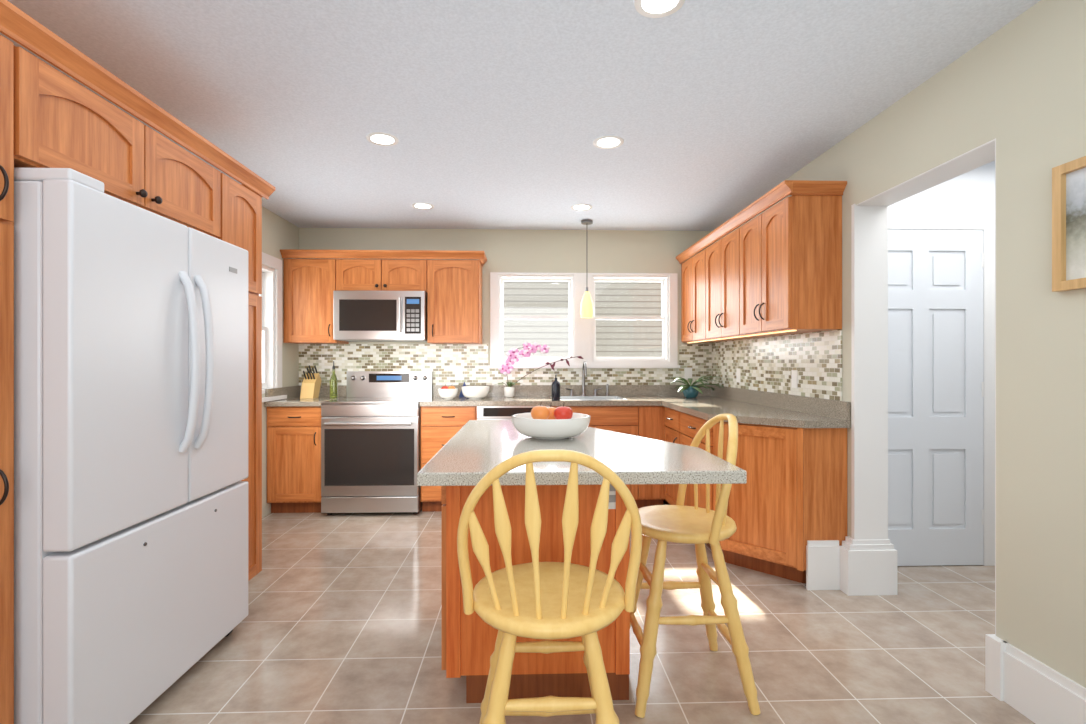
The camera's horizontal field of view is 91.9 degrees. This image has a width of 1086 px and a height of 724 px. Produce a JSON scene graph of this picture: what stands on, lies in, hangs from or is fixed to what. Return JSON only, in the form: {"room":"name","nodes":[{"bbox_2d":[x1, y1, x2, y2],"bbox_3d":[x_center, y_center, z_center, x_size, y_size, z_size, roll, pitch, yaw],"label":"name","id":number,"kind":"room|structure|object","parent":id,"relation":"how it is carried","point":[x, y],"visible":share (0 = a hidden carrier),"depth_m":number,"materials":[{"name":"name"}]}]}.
{"room":"kitchen","nodes":[
{"label":"kitchen","id":0,"kind":"room"},
{"bbox_2d":[262,206,298,517],"bbox_3d":[-2.207,0.000,1.419,0.160,2.460,6.780,0,0,-2],"label":"wall","id":1,"kind":"structure","parent":0,"point":[278,233],"depth_m":4.43,"materials":[{"name":"beige paint"}]},
{"bbox_2d":[32,44,227,241],"bbox_3d":[-1.808,-0.728,1.932,0.668,0.315,0.974,0,0,-2],"label":"upper cabinet","id":2,"kind":"object","parent":1,"relation":"attached to","point":[51,117],"depth_m":1.83,"materials":[{"name":"brown wood"}]},
{"bbox_2d":[259,252,286,401],"bbox_3d":[-2.260,-0.275,3.814,0.209,1.170,1.290,0,0,-2],"label":"window","id":3,"kind":"structure","parent":1,"relation":"in","point":[267,295],"depth_m":4.32,"materials":[{"name":"white"}]},
{"bbox_2d":[299,228,711,364],"bbox_3d":[0.449,0.000,4.977,5.980,2.460,0.160,0,0,-2],"label":"wall","id":4,"kind":"structure","parent":0,"point":[574,251],"depth_m":4.88,"materials":[{"name":"beige paint"}]},
{"bbox_2d":[280,249,486,343],"bbox_3d":[-1.369,-0.558,4.648,1.718,0.786,0.376,0,0,-2],"label":"upper cabinet","id":5,"kind":"object","parent":4,"relation":"attached to","point":[452,289],"visible":0.98,"depth_m":4.50,"materials":[{"name":"brown wood"}]},
{"bbox_2d":[333,291,426,341],"bbox_3d":[-1.390,-0.393,4.607,0.764,0.418,0.437,0,0,-2],"label":"microwave","id":6,"kind":"object","parent":5,"relation":"attached to","point":[379,316],"visible":1,"depth_m":4.43,"materials":[{"name":"silver metal"}]},
{"bbox_2d":[299,344,710,384],"bbox_3d":[-0.323,0.017,4.866,3.828,0.395,0.011,0,0,-2],"label":"tile backsplash","id":7,"kind":"structure","parent":4,"relation":"attached to","point":[450,364],"depth_m":4.85,"materials":[{"name":"tile"}]},
{"bbox_2d":[498,275,573,360],"bbox_3d":[-0.063,-0.407,4.961,0.705,0.805,0.160,0,0,-2],"label":"window","id":8,"kind":"structure","parent":4,"relation":"in","point":[537,279],"depth_m":4.94,"materials":[{"name":"white"}]},
{"bbox_2d":[488,272,679,367],"bbox_3d":[0.382,-0.386,4.953,1.785,0.884,0.204,0,0,-2],"label":"window","id":9,"kind":"structure","parent":4,"relation":"in","point":[664,295],"depth_m":4.90,"materials":[{"name":"white"}]},
{"bbox_2d":[0,0,1040,230],"bbox_3d":[0.557,-1.280,1.659,5.980,0.100,7.080,0,0,-2],"label":"ceiling","id":10,"kind":"structure","parent":0,"point":[505,114],"depth_m":2.38,"materials":[{"name":"paint"}]},
{"bbox_2d":[366,132,398,145],"bbox_3d":[-0.884,-1.226,2.893,0.172,0.005,0.172,0,0,-29],"label":"recessed light","id":11,"kind":"object","parent":10,"relation":"in","point":[385,139],"depth_m":2.89,"materials":[{"name":"white"}]},
{"bbox_2d":[412,202,433,209],"bbox_3d":[-0.944,-1.226,4.132,0.172,0.005,0.172,0,0,-11],"label":"recessed light","id":12,"kind":"object","parent":10,"relation":"in","point":[420,205],"depth_m":4.11,"materials":[{"name":"white"}]},
{"bbox_2d":[571,204,591,210],"bbox_3d":[0.305,-1.226,4.162,0.172,0.005,0.172,0,0,-29],"label":"recessed light","id":13,"kind":"object","parent":10,"relation":"in","point":[577,206],"depth_m":4.16,"materials":[{"name":"white"}]},
{"bbox_2d":[580,219,593,317],"bbox_3d":[0.382,-0.807,4.565,0.120,0.845,0.120,0,0,-2],"label":"pendant lamp","id":14,"kind":"object","parent":10,"relation":"hanging from","point":[586,310],"visible":1,"depth_m":4.53,"materials":[{"name":"yellow glass"}]},
{"bbox_2d":[593,135,623,148],"bbox_3d":[0.365,-1.226,2.933,0.172,0.005,0.172,0,0,-11],"label":"recessed light","id":15,"kind":"object","parent":10,"relation":"in","point":[610,141],"depth_m":2.93,"materials":[{"name":"white"}]},
{"bbox_2d":[634,0,684,17],"bbox_3d":[0.397,-1.226,1.784,0.172,0.005,0.172,0,0,-11],"label":"recessed light","id":16,"kind":"object","parent":10,"relation":"in","point":[657,7],"depth_m":1.81,"materials":[{"name":"white"}]},
{"bbox_2d":[129,501,1034,723],"bbox_3d":[0.557,1.280,1.659,5.980,0.100,7.080,0,0,-2],"label":"floor","id":17,"kind":"structure","parent":0,"point":[341,623],"depth_m":2.25,"materials":[{"name":"tile"}]},
{"bbox_2d":[0,24,31,723],"bbox_3d":[-1.781,0.172,1.100,0.668,2.115,0.714,0,0,-2],"label":"tall cabinet","id":18,"kind":"object","parent":17,"relation":"on","point":[15,62],"depth_m":1.43,"materials":[{"name":"brown wood"}]},
{"bbox_2d":[14,167,247,723],"bbox_3d":[-1.695,0.341,1.936,0.838,1.778,0.950,0,0,-2],"label":"refrigerator","id":19,"kind":"object","parent":17,"relation":"on","point":[130,462],"visible":0.98,"depth_m":1.65,"materials":[{"name":"white painted metal"},{"name":"white plastic"},{"name":"black plastic"}]},
{"bbox_2d":[223,172,267,580],"bbox_3d":[-1.829,0.172,2.605,0.668,2.115,0.394,0,0,-2],"label":"tall cabinet","id":20,"kind":"object","parent":17,"relation":"on","point":[244,201],"depth_m":2.73,"materials":[{"name":"brown wood"}]},
{"bbox_2d":[267,407,321,512],"bbox_3d":[-1.999,0.792,4.503,0.450,0.876,0.621,0,0,-2],"label":"base cabinet","id":21,"kind":"object","parent":17,"relation":"on","point":[293,459],"depth_m":4.20,"materials":[{"name":"brown wood"}]},
{"bbox_2d":[264,385,346,406],"bbox_3d":[-1.998,0.285,4.492,0.449,0.140,0.644,0,0,-2],"label":"countertop","id":22,"kind":"structure","parent":21,"relation":"on","point":[293,393],"depth_m":4.41,"materials":[{"name":"stone"}]},
{"bbox_2d":[300,365,321,398],"bbox_3d":[-2.030,0.172,4.592,0.110,0.284,0.190,0,0,-2],"label":"knife block","id":23,"kind":"object","parent":22,"relation":"on","point":[311,385],"visible":1,"depth_m":4.54,"materials":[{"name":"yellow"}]},
{"bbox_2d":[330,361,337,397],"bbox_3d":[-1.819,0.153,4.564,0.064,0.322,0.064,0,0,-2],"label":"oil bottle","id":24,"kind":"object","parent":22,"relation":"on","point":[333,386],"visible":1,"depth_m":4.54,"materials":[{"name":"green glass"}]},
{"bbox_2d":[321,371,432,514],"bbox_3d":[-1.385,0.657,4.466,0.764,1.145,0.720,0,0,-2],"label":"range","id":25,"kind":"object","parent":17,"relation":"on","point":[371,442],"visible":0.98,"depth_m":4.17,"materials":[{"name":"silver metal"}]},
{"bbox_2d":[421,406,476,511],"bbox_3d":[-0.773,0.792,4.543,0.452,0.876,0.621,0,0,-2],"label":"base cabinet","id":26,"kind":"object","parent":17,"relation":"on","point":[439,424],"depth_m":4.23,"materials":[{"name":"brown wood"}]},
{"bbox_2d":[420,385,659,405],"bbox_3d":[0.301,0.285,4.556,2.599,0.140,0.667,0,0,-2],"label":"countertop","id":27,"kind":"structure","parent":26,"relation":"on","point":[524,395],"depth_m":4.66,"materials":[{"name":"stone"}]},
{"bbox_2d":[459,382,465,396],"bbox_3d":[-0.702,0.244,4.695,0.100,0.139,0.030,0,0,-2],"label":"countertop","id":28,"kind":"structure","parent":27,"relation":"on","point":[461,393],"depth_m":4.68,"materials":[{"name":"stone"}]},
{"bbox_2d":[438,386,488,398],"bbox_3d":[-0.680,0.263,4.520,0.437,0.102,0.240,0,0,-2],"label":"bowls","id":29,"kind":"object","parent":27,"relation":"on","point":[475,392],"depth_m":4.43,"materials":[{"name":"white ceramic"}]},
{"bbox_2d":[441,384,455,388],"bbox_3d":[-0.810,0.227,4.499,0.123,0.080,0.073,0,0,-2],"label":"fruit","id":30,"kind":"object","parent":29,"relation":"in","point":[447,387],"depth_m":4.48,"materials":[{"name":"red"}]},
{"bbox_2d":[495,342,583,396],"bbox_3d":[-0.041,0.068,4.710,0.794,0.492,0.183,0,0,-2],"label":"orchid","id":31,"kind":"object","parent":27,"relation":"on","point":[506,367],"visible":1,"depth_m":4.69,"materials":[{"name":"pink plant"}]},
{"bbox_2d":[552,374,559,400],"bbox_3d":[0.106,0.207,4.304,0.072,0.214,0.076,0,0,-2],"label":"soap dispenser","id":32,"kind":"object","parent":27,"relation":"on","point":[555,390],"visible":1,"depth_m":4.28,"materials":[{"name":"black"}]},
{"bbox_2d":[566,361,608,395],"bbox_3d":[0.410,0.152,4.754,0.404,0.324,0.206,0,0,-2],"label":"faucet","id":33,"kind":"object","parent":27,"relation":"on","point":[584,372],"visible":0.96,"depth_m":4.82,"materials":[{"name":"silver metal"}]},
{"bbox_2d":[550,396,626,399],"bbox_3d":[0.382,0.331,4.575,0.628,0.040,0.428,0,0,-2],"label":"sink","id":34,"kind":"object","parent":27,"relation":"in","point":[591,398],"visible":0.5,"depth_m":4.77,"materials":[{"name":"silver metal"}]},
{"bbox_2d":[477,406,549,419],"bbox_3d":[-0.244,0.794,4.538,0.597,0.872,0.653,0,0,-2],"label":"dishwasher","id":35,"kind":"object","parent":17,"relation":"on","point":[495,412],"visible":0.08,"depth_m":4.25,"materials":[{"name":"silver metal"}]},
{"bbox_2d":[441,485,629,702],"bbox_3d":[-0.060,0.793,2.358,0.718,0.874,0.942,0,0,-2],"label":"kitchen island","id":36,"kind":"object","parent":17,"relation":"on","point":[468,644],"visible":0.48,"depth_m":1.90,"materials":[{"name":"brown wood"}]},
{"bbox_2d":[417,420,746,485],"bbox_3d":[0.094,0.334,2.184,0.950,0.038,1.360,0,0,-2],"label":"island countertop","id":37,"kind":"structure","parent":36,"relation":"on","point":[472,452],"depth_m":1.68,"materials":[{"name":"stone"}]},
{"bbox_2d":[512,412,590,438],"bbox_3d":[0.034,0.269,2.202,0.331,0.090,0.331,0,0,-2],"label":"bowl","id":38,"kind":"object","parent":37,"relation":"on","point":[527,424],"visible":0.96,"depth_m":2.07,"materials":[{"name":"white ceramic"}]},
{"bbox_2d":[531,402,572,418],"bbox_3d":[0.036,0.213,2.221,0.175,0.097,0.158,0,0,-2],"label":"fruit","id":39,"kind":"object","parent":38,"relation":"in","point":[550,412],"depth_m":2.16,"materials":[{"name":"orange"}]},
{"bbox_2d":[457,450,641,723],"bbox_3d":[0.015,0.718,1.401,0.461,1.032,0.441,0,0,-2],"label":"bar stool","id":40,"kind":"object","parent":17,"relation":"on","point":[535,598],"visible":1,"depth_m":1.27,"materials":[{"name":"yellow wood"}]},
{"bbox_2d":[551,406,638,507],"bbox_3d":[0.413,0.792,4.582,0.713,0.876,0.621,0,0,-2],"label":"base cabinet","id":41,"kind":"object","parent":17,"relation":"on","point":[621,419],"depth_m":4.28,"materials":[{"name":"brown wood"}]},
{"bbox_2d":[639,406,665,507],"bbox_3d":[0.854,0.792,4.596,0.289,0.876,0.621,0,0,-2],"label":"base cabinet","id":42,"kind":"object","parent":17,"relation":"on","point":[651,418],"depth_m":4.29,"materials":[{"name":"brown wood"}]},
{"bbox_2d":[663,407,674,504],"bbox_3d":[1.305,0.792,4.046,0.622,0.876,0.498,0,0,-2],"label":"base cabinet","id":43,"kind":"object","parent":17,"relation":"on","point":[669,414],"depth_m":4.13,"materials":[{"name":"brown wood"}]},
{"bbox_2d":[675,410,702,507],"bbox_3d":[1.322,0.792,3.549,0.622,0.876,0.759,0,0,-2],"label":"base cabinet","id":44,"kind":"object","parent":17,"relation":"on","point":[687,426],"depth_m":3.66,"materials":[{"name":"brown wood"}]},
{"bbox_2d":[630,413,759,717],"bbox_3d":[0.534,0.718,2.038,0.441,1.032,0.461,0,0,-2],"label":"bar stool","id":45,"kind":"object","parent":17,"relation":"on","point":[696,525],"visible":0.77,"depth_m":1.91,"materials":[{"name":"yellow wood"}]},
{"bbox_2d":[703,419,846,582],"bbox_3d":[1.338,0.792,3.056,0.622,0.876,0.450,0,0,-2],"label":"base cabinet","id":46,"kind":"object","parent":17,"relation":"on","point":[787,501],"depth_m":2.92,"materials":[{"name":"brown wood"}]},
{"bbox_2d":[660,385,850,427],"bbox_3d":[1.311,0.285,3.535,0.644,0.140,1.440,0,0,-2],"label":"countertop","id":47,"kind":"structure","parent":46,"relation":"on","point":[747,406],"depth_m":3.41,"materials":[{"name":"stone"}]},
{"bbox_2d":[668,376,723,397],"bbox_3d":[1.323,0.217,4.595,0.458,0.193,0.558,0,0,-2],"label":"potted plant","id":48,"kind":"object","parent":47,"relation":"on","point":[690,391],"visible":1,"depth_m":4.57,"materials":[{"name":"green plant"}]},
{"bbox_2d":[806,540,839,589],"bbox_3d":[1.515,1.099,2.841,0.176,0.262,0.017,0,0,-2],"label":"baseboard","id":49,"kind":"structure","parent":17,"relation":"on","point":[822,564],"depth_m":2.83,"materials":[{"name":"white wood"}]},
{"bbox_2d":[713,0,1085,687],"bbox_3d":[1.786,0.000,1.549,0.170,2.460,6.780,0,0,-2],"label":"wall","id":50,"kind":"structure","parent":0,"point":[1017,88],"depth_m":1.84,"materials":[{"name":"beige paint"}]},
{"bbox_2d":[680,248,732,342],"bbox_3d":[1.452,-0.551,4.550,0.300,0.738,0.753,0,0,-2],"label":"upper cabinet","id":51,"kind":"object","parent":50,"relation":"attached to","point":[690,269],"depth_m":4.62,"materials":[{"name":"brown wood"}]},
{"bbox_2d":[700,228,770,339],"bbox_3d":[1.472,-0.551,3.903,0.300,0.738,0.796,0,0,-2],"label":"upper cabinet","id":52,"kind":"object","parent":50,"relation":"attached to","point":[715,260],"depth_m":4.00,"materials":[{"name":"brown wood"}]},
{"bbox_2d":[711,329,841,400],"bbox_3d":[1.618,0.017,3.910,0.011,0.395,2.010,0,0,-2],"label":"tile backsplash","id":53,"kind":"structure","parent":50,"relation":"attached to","point":[807,364],"depth_m":3.53,"materials":[{"name":"tile"}]},
{"bbox_2d":[732,192,842,335],"bbox_3d":[1.493,-0.551,3.267,0.300,0.738,0.732,0,0,-2],"label":"upper cabinet","id":54,"kind":"object","parent":50,"relation":"attached to","point":[775,270],"depth_m":2.90,"materials":[{"name":"brown wood"}]},
{"bbox_2d":[851,138,995,634],"bbox_3d":[1.759,0.188,2.378,0.182,2.085,0.880,0,0,-2],"label":"trim","id":55,"kind":"structure","parent":50,"relation":"attached to","point":[869,368],"depth_m":2.79,"materials":[{"name":"white paint"}]},
{"bbox_2d":[840,536,1085,723],"bbox_3d":[1.807,1.087,0.654,0.265,0.285,4.390,0,0,-2],"label":"baseboard","id":56,"kind":"structure","parent":50,"relation":"attached to","point":[1034,690],"depth_m":1.90,"materials":[{"name":"white wood"}]},
{"bbox_2d":[1052,156,1085,291],"bbox_3d":[1.691,-0.432,1.388,0.026,0.405,0.665,0,0,-2],"label":"picture frame","id":57,"kind":"object","parent":50,"relation":"attached to","point":[1068,226],"visible":1,"depth_m":1.68,"materials":[{"name":"brown wood"}]},
{"bbox_2d":[888,160,994,217],"bbox_3d":[1.908,0.000,0.872,0.030,2.460,4.820,0,0,-2],"label":"wall","id":58,"kind":"structure","parent":0,"point":[970,194],"depth_m":2.32,"materials":[{"name":"white paint"}]},
{"bbox_2d":[888,229,983,565],"bbox_3d":[2.275,0.214,3.143,0.772,2.021,0.127,0,0,-2],"label":"hall door","id":59,"kind":"structure","parent":58,"relation":"in","point":[935,397],"depth_m":3.16,"materials":[{"name":"white wood"}]},
{"bbox_2d":[888,217,994,565],"bbox_3d":[2.274,0.180,3.166,0.920,2.100,0.017,0,0,-2],"label":"door frame","id":60,"kind":"structure","parent":58,"relation":"attached to","point":[987,225],"depth_m":3.17,"materials":[{"name":"white wood"}]},
{"label":"outside","id":61,"kind":"structure","parent":0,"visible":0},
{"bbox_2d":[503,281,661,356],"bbox_3d":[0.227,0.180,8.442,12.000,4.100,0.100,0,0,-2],"label":"window blinds","id":62,"kind":"object","parent":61,"point":[612,300],"depth_m":8.41,"materials":[{"name":"grey"}]}
]}

